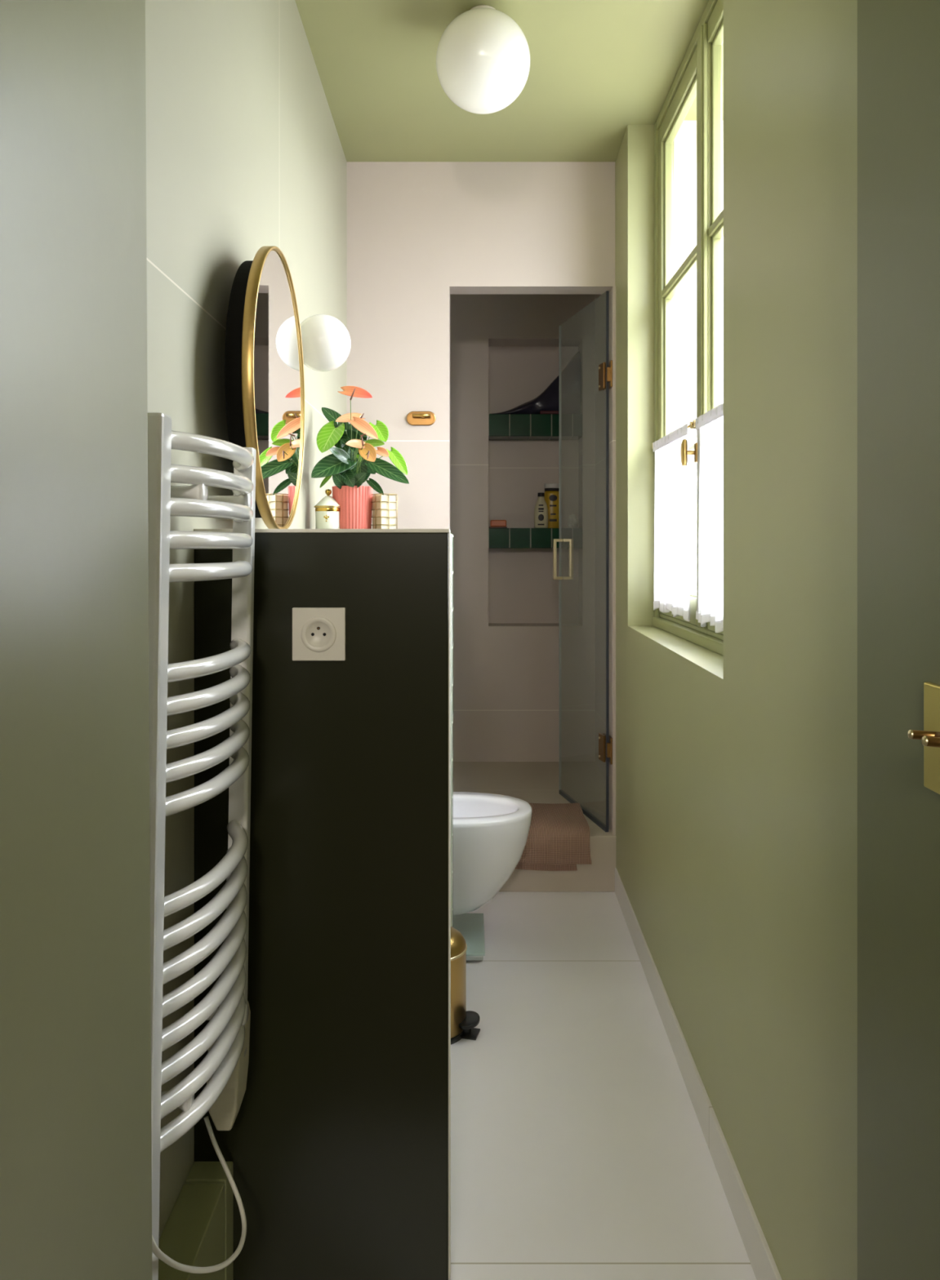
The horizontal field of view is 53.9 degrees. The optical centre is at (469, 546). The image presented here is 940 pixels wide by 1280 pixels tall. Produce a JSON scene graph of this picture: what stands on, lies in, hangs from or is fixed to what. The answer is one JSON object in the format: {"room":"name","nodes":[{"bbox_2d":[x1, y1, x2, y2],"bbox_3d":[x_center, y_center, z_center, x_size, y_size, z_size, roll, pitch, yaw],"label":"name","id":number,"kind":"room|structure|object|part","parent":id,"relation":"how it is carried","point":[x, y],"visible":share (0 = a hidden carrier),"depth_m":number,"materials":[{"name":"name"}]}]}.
{"room":"bathroom","nodes":[
{"label":"bathroom","id":0,"kind":"room"},
{"bbox_2d":[0,0,151,1279],"bbox_3d":[-0.770,-0.075,0.500,0.860,2.631,1.000,0,0,0],"label":"wall","id":1,"kind":"structure","parent":0,"point":[76,1135],"depth_m":0.81,"materials":[{"name":"green paint"}]},
{"bbox_2d":[158,1161,233,1279],"bbox_3d":[-0.413,1.115,1.245,0.064,0.250,0.490,0,0,0],"label":"trim","id":2,"kind":"structure","parent":1,"relation":"attached to","point":[197,1231],"depth_m":1.38,"materials":[{"name":"green paint"}]},
{"bbox_2d":[145,0,346,1238],"bbox_3d":[-0.520,-0.075,2.900,0.150,2.631,3.800,0,0,0],"label":"wall","id":3,"kind":"structure","parent":0,"point":[245,154],"depth_m":1.61,"materials":[{"name":"paint"}]},
{"bbox_2d":[147,412,256,1279],"bbox_3d":[-0.370,0.420,1.246,0.120,1.148,0.458,0,0,0],"label":"towel radiator","id":4,"kind":"object","parent":3,"relation":"attached to","point":[224,1068],"visible":0.98,"depth_m":1.16,"materials":[{"name":"white metal"}]},
{"bbox_3d":[-0.372,0.372,1.080,0.038,1.052,0.040,0,0,0],"label":"post","id":5,"kind":"part","parent":4,"relation":"part of","materials":[{"name":"white metal"}]},
{"bbox_3d":[-0.355,0.715,1.262,0.061,0.022,0.365,0,0,2],"label":"rail","id":6,"kind":"part","parent":4,"relation":"part of","materials":[{"name":"white metal"}]},
{"bbox_3d":[-0.354,0.675,1.262,0.061,0.022,0.365,0,0,2],"label":"rail","id":7,"kind":"part","parent":4,"relation":"part of","materials":[{"name":"white metal"}]},
{"bbox_3d":[-0.353,0.635,1.262,0.061,0.022,0.365,0,0,2],"label":"rail","id":8,"kind":"part","parent":4,"relation":"part of","materials":[{"name":"white metal"}]},
{"bbox_3d":[-0.353,0.595,1.262,0.061,0.022,0.365,0,0,2],"label":"rail","id":9,"kind":"part","parent":4,"relation":"part of","materials":[{"name":"white metal"}]},
{"bbox_3d":[-0.352,0.554,1.262,0.061,0.022,0.365,0,0,2],"label":"rail","id":10,"kind":"part","parent":4,"relation":"part of","materials":[{"name":"white metal"}]},
{"bbox_3d":[-0.351,0.514,1.262,0.061,0.022,0.365,0,0,2],"label":"rail","id":11,"kind":"part","parent":4,"relation":"part of","materials":[{"name":"white metal"}]},
{"bbox_3d":[-0.351,0.474,1.262,0.061,0.022,0.365,0,0,2],"label":"rail","id":12,"kind":"part","parent":4,"relation":"part of","materials":[{"name":"white metal"}]},
{"bbox_3d":[-0.350,0.434,1.262,0.061,0.022,0.365,0,0,2],"label":"rail","id":13,"kind":"part","parent":4,"relation":"part of","materials":[{"name":"white metal"}]},
{"bbox_3d":[-0.348,0.313,1.262,0.061,0.022,0.365,0,0,2],"label":"rail","id":14,"kind":"part","parent":4,"relation":"part of","materials":[{"name":"white metal"}]},
{"bbox_3d":[-0.348,0.273,1.262,0.061,0.022,0.365,0,0,2],"label":"rail","id":15,"kind":"part","parent":4,"relation":"part of","materials":[{"name":"white metal"}]},
{"bbox_3d":[-0.347,0.233,1.262,0.061,0.022,0.365,0,0,2],"label":"rail","id":16,"kind":"part","parent":4,"relation":"part of","materials":[{"name":"white metal"}]},
{"bbox_3d":[-0.346,0.193,1.262,0.061,0.022,0.365,0,0,2],"label":"rail","id":17,"kind":"part","parent":4,"relation":"part of","materials":[{"name":"white metal"}]},
{"bbox_3d":[-0.346,0.152,1.262,0.061,0.022,0.365,0,0,2],"label":"rail","id":18,"kind":"part","parent":4,"relation":"part of","materials":[{"name":"white metal"}]},
{"bbox_3d":[-0.344,0.032,1.262,0.061,0.022,0.365,0,0,2],"label":"rail","id":19,"kind":"part","parent":4,"relation":"part of","materials":[{"name":"white metal"}]},
{"bbox_3d":[-0.343,-0.008,1.262,0.061,0.022,0.365,0,0,2],"label":"rail","id":20,"kind":"part","parent":4,"relation":"part of","materials":[{"name":"white metal"}]},
{"bbox_3d":[-0.343,-0.049,1.262,0.061,0.022,0.365,0,0,2],"label":"rail","id":21,"kind":"part","parent":4,"relation":"part of","materials":[{"name":"white metal"}]},
{"bbox_3d":[-0.342,-0.089,1.262,0.061,0.022,0.365,0,0,2],"label":"rail","id":22,"kind":"part","parent":4,"relation":"part of","materials":[{"name":"white metal"}]},
{"bbox_3d":[-0.341,-0.129,1.262,0.061,0.022,0.365,0,0,2],"label":"rail","id":23,"kind":"part","parent":4,"relation":"part of","materials":[{"name":"white metal"}]},
{"bbox_3d":[-0.358,0.320,1.445,0.044,0.950,0.029,0,0,0],"label":"post","id":24,"kind":"part","parent":4,"relation":"part of","materials":[{"name":"white metal"}]},
{"bbox_2d":[224,245,305,528],"bbox_3d":[-0.391,-0.301,1.802,0.054,0.542,0.542,0,0,-1],"label":"round mirror","id":25,"kind":"object","parent":3,"relation":"attached to","point":[264,377],"visible":0.93,"depth_m":1.69,"materials":[{"name":"gold metal"}]},
{"bbox_2d":[299,314,351,371],"bbox_3d":[-0.366,-0.491,2.230,0.157,0.136,0.136,0,0,0],"label":"wall lamp","id":26,"kind":"object","parent":3,"relation":"attached to","point":[326,340],"visible":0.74,"depth_m":2.18,"materials":[{"name":"white glass"}]},
{"bbox_2d":[194,532,448,1279],"bbox_3d":[-0.240,0.609,1.538,0.410,1.263,0.095,0,0,0],"label":"wall partition","id":27,"kind":"structure","parent":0,"point":[336,1144],"depth_m":1.49,"materials":[{"name":"black paint"}]},
{"bbox_2d":[292,607,345,660],"bbox_3d":[-0.242,0.140,1.483,0.085,0.085,0.012,0,0,0],"label":"power socket","id":28,"kind":"object","parent":27,"relation":"attached to","point":[318,633],"visible":1,"depth_m":1.48,"materials":[{"name":"white plastic"}]},
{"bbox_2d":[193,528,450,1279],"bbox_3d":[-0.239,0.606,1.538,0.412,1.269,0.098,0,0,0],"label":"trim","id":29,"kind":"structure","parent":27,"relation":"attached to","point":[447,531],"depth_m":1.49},
{"bbox_2d":[449,533,453,927],"bbox_3d":[-0.246,0.602,2.542,0.398,1.277,0.145,0,0,0],"label":"wall","id":30,"kind":"structure","parent":0,"point":[451,535],"depth_m":2.47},
{"bbox_2d":[313,488,340,528],"bbox_3d":[-0.385,-0.098,2.515,0.078,0.120,0.078,0,0,0],"label":"lidded jar","id":31,"kind":"object","parent":30,"relation":"on","point":[326,515],"visible":0.79,"depth_m":2.49,"materials":[{"name":"beige ceramic"}]},
{"bbox_3d":[-0.385,-0.123,2.515,0.077,0.032,0.077,0,0,0],"label":"lid","id":32,"kind":"part","parent":31,"relation":"part of","materials":[{"name":"beige ceramic"}]},
{"bbox_3d":[-0.385,-0.148,2.515,0.018,0.020,0.018,0,0,0],"label":"lid knob","id":33,"kind":"part","parent":31,"relation":"part of","materials":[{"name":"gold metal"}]},
{"bbox_2d":[311,386,408,528],"bbox_3d":[-0.294,-0.240,2.533,0.258,0.404,0.179,0,0,-2],"label":"anthurium","id":34,"kind":"object","parent":30,"relation":"on","point":[353,460],"visible":0.97,"depth_m":2.50,"materials":[{"name":"plant"}]},
{"bbox_2d":[335,413,364,422],"bbox_3d":[-0.327,-0.355,2.534,0.084,0.031,0.027,0,0,-25],"label":"flower","id":35,"kind":"object","parent":34,"relation":"on","point":[348,417],"depth_m":2.53,"materials":[{"name":"orange plant"}]},
{"bbox_2d":[331,485,373,528],"bbox_3d":[-0.323,-0.102,2.545,0.113,0.128,0.113,0,0,0],"label":"pot","id":36,"kind":"object","parent":34,"relation":"on","point":[355,503],"depth_m":2.50,"materials":[{"name":"pink ceramic"}]},
{"bbox_2d":[337,386,372,398],"bbox_3d":[-0.314,-0.422,2.517,0.099,0.039,0.030,0,0,13],"label":"flower","id":37,"kind":"object","parent":34,"relation":"on","point":[353,391],"depth_m":2.52,"materials":[{"name":"orange plant"}]},
{"bbox_2d":[346,439,364,448],"bbox_3d":[-0.302,-0.277,2.475,0.063,0.026,0.019,0,0,-35],"label":"flower","id":38,"kind":"object","parent":34,"relation":"on","point":[357,443],"depth_m":2.48,"materials":[{"name":"plant"}]},
{"bbox_2d":[348,416,377,439],"bbox_3d":[-0.288,-0.322,2.493,0.088,0.067,0.026,0,0,22],"label":"flower","id":39,"kind":"object","parent":34,"relation":"on","point":[362,425],"depth_m":2.50,"materials":[{"name":"orange plant"}]},
{"bbox_2d":[358,442,376,462],"bbox_3d":[-0.274,-0.253,2.472,0.050,0.053,0.028,0,0,0],"label":"flower","id":40,"kind":"object","parent":34,"relation":"on","point":[368,452],"depth_m":2.47,"materials":[{"name":"orange plant"}]},
{"bbox_2d":[375,446,388,457],"bbox_3d":[-0.239,-0.256,2.490,0.047,0.029,0.020,0,0,28],"label":"flower","id":41,"kind":"object","parent":34,"relation":"on","point":[382,451],"depth_m":2.49,"materials":[{"name":"orange plant"}]},
{"bbox_2d":[370,493,396,528],"bbox_3d":[-0.236,-0.091,2.535,0.054,0.107,0.054,0,0,-38],"label":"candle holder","id":42,"kind":"object","parent":30,"relation":"on","point":[383,509],"visible":0.8,"depth_m":2.52,"materials":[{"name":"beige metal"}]},
{"bbox_2d":[346,161,614,529],"bbox_3d":[0.040,-0.075,3.392,0.970,2.631,0.104,0,0,0],"label":"wall","id":43,"kind":"structure","parent":0,"point":[420,234],"depth_m":3.34,"materials":[{"name":"paint"}]},
{"bbox_2d":[406,411,435,425],"bbox_3d":[-0.176,-0.464,3.321,0.105,0.051,0.036,0,0,0],"label":"towel hook","id":44,"kind":"object","parent":43,"relation":"attached to","point":[413,418],"visible":1,"depth_m":3.33,"materials":[{"name":"gold metal"}]},
{"bbox_2d":[294,0,723,161],"bbox_3d":[-0.130,-1.441,1.300,2.140,0.100,7.000,0,0,0],"label":"ceiling","id":45,"kind":"structure","parent":0,"point":[598,68],"depth_m":2.72,"materials":[{"name":"green paint"}]},
{"bbox_2d":[435,4,529,114],"bbox_3d":[0.034,-1.266,2.410,0.246,0.250,0.246,0,0,0],"label":"ceiling lamp","id":46,"kind":"object","parent":45,"relation":"attached to","point":[482,55],"visible":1,"depth_m":2.33,"materials":[{"name":"white glass"}]},
{"bbox_2d":[449,294,595,761],"bbox_3d":[0.152,-0.075,4.603,1.195,2.631,0.255,0,0,0],"label":"wall","id":47,"kind":"structure","parent":0,"point":[504,348],"depth_m":4.47,"materials":[{"name":"tile"}]},
{"bbox_2d":[488,413,582,439],"bbox_3d":[0.318,-0.590,4.562,0.455,0.107,0.176,0,0,0],"label":"niche shelf","id":48,"kind":"object","parent":47,"relation":"attached to","point":[500,426],"visible":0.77,"depth_m":4.47,"materials":[{"name":"green tile"}]},
{"bbox_2d":[493,351,581,413],"bbox_3d":[0.318,-0.806,4.567,0.444,0.323,0.142,0,0,0],"label":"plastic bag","id":49,"kind":"object","parent":48,"relation":"on","point":[548,399],"visible":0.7,"depth_m":4.52,"materials":[{"name":"black plastic"}]},
{"bbox_2d":[539,410,558,413],"bbox_3d":[0.385,-0.653,4.497,0.090,0.018,0.019,0,0,0],"label":"washcloth","id":50,"kind":"object","parent":48,"relation":"on","point":[540,411],"visible":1,"depth_m":4.49,"materials":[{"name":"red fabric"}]},
{"bbox_2d":[488,528,582,547],"bbox_3d":[0.318,-0.043,4.562,0.455,0.097,0.176,0,0,0],"label":"niche shelf","id":51,"kind":"object","parent":47,"relation":"attached to","point":[497,537],"visible":0.77,"depth_m":4.47,"materials":[{"name":"green tile"}]},
{"bbox_2d":[488,520,506,528],"bbox_3d":[0.137,-0.112,4.532,0.087,0.040,0.075,0,0,0],"label":"soap bar","id":52,"kind":"object","parent":51,"relation":"on","point":[493,523],"visible":0.94,"depth_m":4.50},
{"bbox_3d":[0.137,-0.095,4.532,0.087,0.007,0.075,0,0,0],"label":"soap dish","id":53,"kind":"part","parent":52,"relation":"part of","materials":[{"name":"ceramic"}]},
{"bbox_2d":[533,493,547,528],"bbox_3d":[0.349,-0.178,4.539,0.071,0.174,0.049,0,0,0],"label":"shampoo bottle","id":54,"kind":"object","parent":51,"relation":"on","point":[540,510],"visible":0.95,"depth_m":4.52,"materials":[{"name":"white plastic"}]},
{"bbox_2d":[537,504,544,524],"bbox_3d":[0.347,-0.157,4.517,0.032,0.101,0.005,0,0,0],"label":"print","id":55,"kind":"object","parent":54,"relation":"attached to","point":[540,508],"depth_m":4.52},
{"bbox_2d":[543,483,559,528],"bbox_3d":[0.408,-0.203,4.584,0.082,0.222,0.050,0,0,0],"label":"bottle","id":56,"kind":"object","parent":51,"relation":"on","point":[551,497],"visible":0.88,"depth_m":4.56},
{"bbox_2d":[567,513,577,528],"bbox_3d":[0.503,-0.130,4.538,0.049,0.074,0.046,0,0,-14],"label":"sponge","id":57,"kind":"object","parent":51,"relation":"on","point":[572,522],"visible":1,"depth_m":4.53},
{"bbox_2d":[453,761,615,891],"bbox_3d":[0.083,1.140,3.904,1.055,0.200,1.163,0,0,0],"label":"floor","id":58,"kind":"structure","parent":0,"point":[531,782],"depth_m":3.91,"materials":[{"name":"tile"}]},
{"bbox_2d":[514,803,591,871],"bbox_3d":[0.224,1.081,3.454,0.420,0.160,0.354,0,0,0],"label":"bath mat","id":59,"kind":"object","parent":58,"relation":"on","point":[558,837],"visible":0.52,"depth_m":3.30,"materials":[{"name":"fabric"}]},
{"bbox_2d":[595,294,605,779],"bbox_3d":[0.632,-0.075,3.959,0.055,2.631,1.031,0,0,0],"label":"wall","id":60,"kind":"structure","parent":0,"point":[600,300],"depth_m":4.28,"materials":[{"name":"paint"}]},
{"bbox_2d":[449,891,755,1279],"bbox_3d":[0.025,1.280,2.165,1.350,0.080,2.330,0,0,0],"label":"floor","id":61,"kind":"structure","parent":0,"point":[580,1150],"depth_m":1.99,"materials":[{"name":"tile"}]},
{"bbox_2d":[450,926,479,1044],"bbox_3d":[-0.078,1.110,2.375,0.208,0.260,0.174,0,0,0],"label":"pedal bin","id":62,"kind":"object","parent":61,"relation":"on","point":[463,1022],"visible":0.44,"depth_m":2.33,"materials":[{"name":"gold metal"}]},
{"bbox_3d":[-0.095,1.004,2.375,0.168,0.048,0.168,0,0,0],"label":"lid","id":63,"kind":"part","parent":62,"relation":"part of","materials":[{"name":"gold metal"}]},
{"bbox_3d":[-0.003,1.237,2.351,0.048,0.006,0.048,0,0,14],"label":"foot plate","id":64,"kind":"part","parent":62,"relation":"part of","materials":[{"name":"black plastic"}]},
{"bbox_2d":[453,913,484,960],"bbox_3d":[-0.106,1.225,2.901,0.302,0.030,0.307,0,0,0],"label":"bathroom scale","id":65,"kind":"object","parent":61,"relation":"on","point":[471,926],"visible":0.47,"depth_m":2.91,"materials":[{"name":"teal glass"}]},
{"bbox_2d":[614,0,857,1279],"bbox_3d":[0.573,-0.075,2.197,0.184,2.631,2.494,0,0,0],"label":"wall","id":66,"kind":"structure","parent":0,"point":[736,770],"depth_m":1.51,"materials":[{"name":"green paint"}]},
{"bbox_2d":[552,290,612,831],"bbox_3d":[0.446,0.054,3.621,0.086,1.972,0.581,0,0,-13],"label":"shower door","id":67,"kind":"structure","parent":66,"relation":"attached to","point":[605,371],"depth_m":3.37,"materials":[{"name":"clear glass"}]},
{"bbox_3d":[0.389,0.051,3.863,0.086,0.170,0.012,0,0,-13],"label":"door handle","id":68,"kind":"part","parent":67,"relation":"part of","materials":[{"name":"gold metal"}]},
{"bbox_2d":[608,285,615,835],"bbox_3d":[0.522,0.050,3.388,0.016,1.981,0.112,0,0,0],"label":"trim","id":69,"kind":"structure","parent":66,"relation":"attached to","point":[612,292],"depth_m":3.33,"materials":[{"name":"tile"}]},
{"bbox_2d":[652,0,723,655],"bbox_3d":[0.618,-0.566,2.429,0.134,1.651,1.231,0,0,0],"label":"window","id":70,"kind":"structure","parent":66,"relation":"in","point":[699,73],"depth_m":2.47,"materials":[{"name":"green paint"}]},
{"bbox_3d":[0.631,-0.571,2.732,0.038,1.567,0.552,0,0,0],"label":"sash","id":71,"kind":"part","parent":70,"relation":"part of","materials":[{"name":"green paint"}]},
{"bbox_3d":[0.575,-0.247,2.423,0.048,0.073,0.033,0,0,0],"label":"handle","id":72,"kind":"part","parent":70,"relation":"part of","materials":[{"name":"gold metal"}]},
{"bbox_2d":[687,421,695,428],"bbox_3d":[0.601,-0.326,2.723,0.025,0.019,0.530,0,0,0],"label":"curtain rod","id":73,"kind":"object","parent":70,"relation":"attached to","point":[691,425],"visible":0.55,"depth_m":2.47,"materials":[{"name":"gold metal"}]},
{"bbox_2d":[652,423,689,621],"bbox_3d":[0.592,-0.066,2.743,0.024,0.539,0.485,0,0,0],"label":"cafe curtain","id":74,"kind":"object","parent":73,"relation":"hanging from","point":[672,479],"visible":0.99,"depth_m":2.69,"materials":[{"name":"white fabric"}]},
{"bbox_3d":[0.631,-0.571,2.151,0.038,1.567,0.597,0,0,0],"label":"sash","id":75,"kind":"part","parent":70,"relation":"part of","materials":[{"name":"green paint"}]},
{"bbox_3d":[0.601,-0.326,2.170,0.025,0.019,0.540,0,0,0],"label":"curtain rod","id":76,"kind":"object","parent":70,"relation":"attached to","visible":0},
{"bbox_2d":[695,403,723,632],"bbox_3d":[0.592,-0.066,2.158,0.025,0.539,0.534,0,0,0],"label":"cafe curtain","id":77,"kind":"object","parent":76,"relation":"hanging from","point":[708,425],"visible":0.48,"depth_m":2.29,"materials":[{"name":"white fabric"}]},
{"bbox_2d":[614,867,782,1279],"bbox_3d":[0.501,1.196,2.161,0.010,0.089,2.322,0,0,1],"label":"baseboard","id":78,"kind":"structure","parent":66,"relation":"attached to","point":[762,1261],"depth_m":1.92,"materials":[{"name":"tile"}]},
{"bbox_3d":[-0.378,0.690,2.978,0.135,1.100,0.725,0,0,0],"label":"wall","id":79,"kind":"structure","parent":0,"visible":0},
{"bbox_2d":[453,791,531,915],"bbox_3d":[-0.057,0.981,2.920,0.505,0.322,0.365,0,0,0],"label":"toilet bowl","id":80,"kind":"object","parent":79,"relation":"attached to","point":[491,831],"visible":0.39,"depth_m":2.79,"materials":[{"name":"white ceramic"}]},
{"bbox_3d":[0.790,-0.075,0.925,0.619,2.631,0.050,0,0,0],"label":"wall","id":81,"kind":"structure","parent":0,"visible":0},
{"bbox_2d":[857,0,939,1279],"bbox_3d":[0.400,0.135,0.560,0.115,2.190,0.880,0,0,0],"label":"door","id":82,"kind":"structure","parent":81,"relation":"in","point":[898,41],"depth_m":0.90,"materials":[{"name":"green paint"}]},
{"bbox_3d":[0.378,0.153,0.732,0.069,0.019,0.088,0,0,0],"label":"lever","id":83,"kind":"part","parent":82,"relation":"part of","materials":[{"name":"gold metal"}]},
{"bbox_3d":[0.414,0.170,0.720,0.006,0.095,0.239,0,0,0],"label":"handle plate","id":84,"kind":"part","parent":82,"relation":"part of","materials":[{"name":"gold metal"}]},
{"label":"outside","id":85,"kind":"structure","parent":0,"visible":0},
{"bbox_2d":[673,120,723,591],"bbox_3d":[0.812,-0.260,2.925,0.295,3.000,3.950,0,0,0],"label":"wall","id":86,"kind":"structure","parent":85,"point":[685,140],"depth_m":3.02,"materials":[{"name":"stone"}]}
]}

